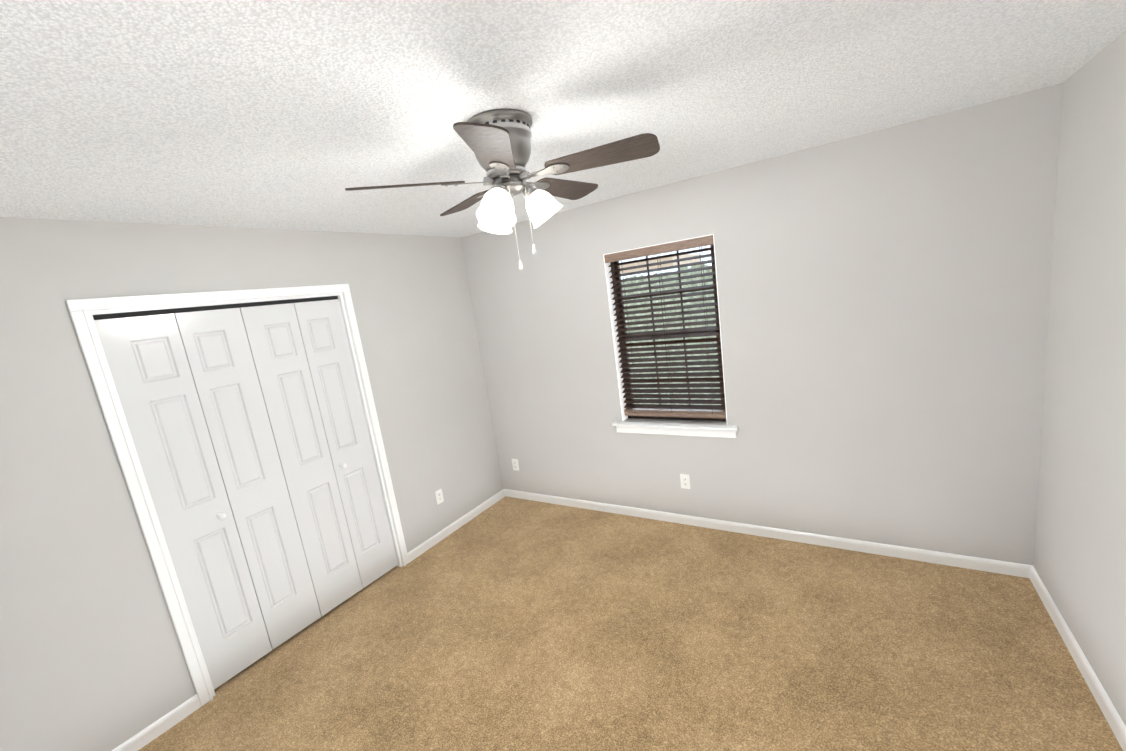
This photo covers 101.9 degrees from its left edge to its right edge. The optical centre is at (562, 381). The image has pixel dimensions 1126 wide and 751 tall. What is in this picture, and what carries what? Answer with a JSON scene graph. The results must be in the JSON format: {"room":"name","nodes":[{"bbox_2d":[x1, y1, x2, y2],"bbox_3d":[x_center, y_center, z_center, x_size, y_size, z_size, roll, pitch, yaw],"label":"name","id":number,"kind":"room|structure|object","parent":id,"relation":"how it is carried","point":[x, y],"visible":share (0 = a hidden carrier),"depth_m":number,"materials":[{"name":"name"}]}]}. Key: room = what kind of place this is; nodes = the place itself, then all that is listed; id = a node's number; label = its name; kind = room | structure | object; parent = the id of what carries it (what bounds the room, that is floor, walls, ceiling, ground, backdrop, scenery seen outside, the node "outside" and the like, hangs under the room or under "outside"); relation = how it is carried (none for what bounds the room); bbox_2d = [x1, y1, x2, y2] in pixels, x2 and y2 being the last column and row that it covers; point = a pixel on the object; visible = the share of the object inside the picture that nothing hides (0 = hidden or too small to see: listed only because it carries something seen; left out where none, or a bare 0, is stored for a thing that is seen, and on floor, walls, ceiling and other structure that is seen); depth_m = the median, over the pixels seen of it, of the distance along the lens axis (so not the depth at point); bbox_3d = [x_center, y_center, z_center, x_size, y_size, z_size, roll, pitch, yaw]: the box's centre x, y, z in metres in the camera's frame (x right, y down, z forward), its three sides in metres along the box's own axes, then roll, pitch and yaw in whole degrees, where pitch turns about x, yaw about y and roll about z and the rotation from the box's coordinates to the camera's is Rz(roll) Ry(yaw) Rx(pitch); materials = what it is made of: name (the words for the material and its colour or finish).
{"room":"empty bedroom","nodes":[
{"label":"empty bedroom","id":0,"kind":"room"},
{"bbox_2d":[0,217,503,750],"bbox_3d":[-1.756,0.345,2.748,0.140,2.440,3.700,-1,13,33],"label":"wall","id":1,"kind":"structure","parent":0,"point":[92,657],"depth_m":2.12,"materials":[{"name":"paint"}]},
{"bbox_2d":[112,694,200,750],"bbox_3d":[-2.149,1.766,1.956,0.014,0.072,1.001,-1,13,33],"label":"baseboard","id":2,"kind":"structure","parent":1,"relation":"attached to","point":[158,727],"depth_m":2.23,"materials":[{"name":"white wood"}]},
{"bbox_2d":[66,284,408,705],"bbox_3d":[-1.732,0.538,2.782,0.140,2.045,1.247,-1,13,33],"label":"door frame","id":3,"kind":"structure","parent":1,"relation":"attached to","point":[93,315],"depth_m":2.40,"materials":[{"name":"white wood"}]},
{"bbox_2d":[94,299,397,688],"bbox_3d":[-1.679,0.547,2.751,0.082,1.981,1.203,-1,13,33],"label":"closet doors","id":4,"kind":"structure","parent":1,"relation":"in","point":[248,428],"depth_m":2.62,"materials":[{"name":"white wood"}]},
{"bbox_2d":[435,489,443,504],"bbox_3d":[-1.014,0.943,3.752,0.009,0.115,0.070,-1,13,33],"label":"outlet","id":5,"kind":"object","parent":1,"relation":"attached to","point":[439,496],"visible":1,"depth_m":3.75,"materials":[{"name":"white plastic"}]},
{"bbox_2d":[407,489,503,562],"bbox_3d":[-0.878,1.211,3.953,0.014,0.072,1.158,-1,13,33],"label":"baseboard","id":6,"kind":"structure","parent":1,"relation":"attached to","point":[432,541],"depth_m":3.86,"materials":[{"name":"white wood"}]},
{"bbox_2d":[0,0,1125,236],"bbox_3d":[-0.282,-0.935,1.540,3.963,0.100,3.840,-1,13,33],"label":"ceiling","id":7,"kind":"structure","parent":0,"point":[282,114],"depth_m":1.38,"materials":[{"name":"white paint"}]},
{"bbox_2d":[345,109,659,269],"bbox_3d":[-0.165,-0.660,1.650,1.030,0.507,1.008,-1,13,33],"label":"ceiling fan","id":8,"kind":"object","parent":7,"relation":"hanging from","point":[497,142],"visible":1,"depth_m":1.53,"materials":[{"name":"brown wood"}]},
{"bbox_2d":[138,496,1122,750],"bbox_3d":[0.060,1.538,2.008,3.963,0.100,3.840,-1,13,33],"label":"floor","id":9,"kind":"structure","parent":0,"point":[510,624],"depth_m":2.30,"materials":[{"name":"carpet"}]},
{"bbox_2d":[461,83,1061,564],"bbox_3d":[0.856,-0.121,3.293,3.963,2.440,0.140,-1,13,33],"label":"wall","id":10,"kind":"structure","parent":0,"point":[883,303],"depth_m":2.71,"materials":[{"name":"paint"}]},
{"bbox_2d":[512,459,518,470],"bbox_3d":[-0.447,0.779,4.282,0.070,0.115,0.009,-1,13,33],"label":"outlet","id":11,"kind":"object","parent":10,"relation":"attached to","point":[515,464],"visible":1,"depth_m":4.28,"materials":[{"name":"white plastic"}]},
{"bbox_2d":[603,234,726,420],"bbox_3d":[0.753,-0.333,3.306,0.792,1.276,0.150,-1,13,33],"label":"window","id":12,"kind":"structure","parent":10,"relation":"in","point":[652,296],"depth_m":3.40,"materials":[{"name":"brown metal"}]},
{"bbox_2d":[604,235,725,417],"bbox_3d":[0.732,-0.342,3.273,0.782,1.231,0.086,-1,13,33],"label":"window blind","id":13,"kind":"object","parent":12,"relation":"attached to","point":[669,408],"visible":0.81,"depth_m":3.27,"materials":[{"name":"brown wood"}]},
{"bbox_2d":[612,418,737,437],"bbox_3d":[0.816,0.344,3.386,0.928,0.088,0.145,-1,13,33],"label":"window sill","id":14,"kind":"structure","parent":10,"relation":"attached to","point":[702,430],"depth_m":3.32,"materials":[{"name":"white wood"}]},
{"bbox_2d":[680,474,689,488],"bbox_3d":[0.911,0.745,3.408,0.070,0.115,0.009,-1,13,33],"label":"outlet","id":15,"kind":"object","parent":10,"relation":"attached to","point":[685,480],"visible":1,"depth_m":3.40,"materials":[{"name":"white plastic"}]},
{"bbox_2d":[504,489,1027,576],"bbox_3d":[0.976,1.050,3.448,3.683,0.072,0.014,-1,13,33],"label":"baseboard","id":16,"kind":"structure","parent":10,"relation":"attached to","point":[969,562],"depth_m":3.05,"materials":[{"name":"white wood"}]},
{"bbox_2d":[1033,31,1125,725],"bbox_3d":[1.461,0.290,0.684,0.140,2.440,3.700,-1,13,33],"label":"wall","id":17,"kind":"structure","parent":0,"point":[1079,560],"depth_m":1.82,"materials":[{"name":"paint"}]},
{"bbox_2d":[1024,565,1125,750],"bbox_3d":[1.596,1.427,1.006,0.014,0.072,3.510,-1,13,33],"label":"baseboard","id":18,"kind":"structure","parent":17,"relation":"attached to","point":[1114,720],"depth_m":1.90,"materials":[{"name":"white wood"}]},
{"label":"outside","id":19,"kind":"structure","parent":0,"visible":0},
{"bbox_2d":[619,245,720,404],"bbox_3d":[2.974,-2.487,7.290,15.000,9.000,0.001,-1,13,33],"label":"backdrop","id":20,"kind":"structure","parent":19,"point":[676,287],"depth_m":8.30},
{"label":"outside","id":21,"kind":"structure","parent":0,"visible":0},
{"bbox_2d":[619,254,700,273],"bbox_3d":[-0.090,-1.010,4.586,2.720,0.090,0.800,-1,13,33],"label":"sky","id":22,"kind":"structure","parent":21,"point":[662,265],"depth_m":3.68,"materials":[{"name":"white"}]}
]}

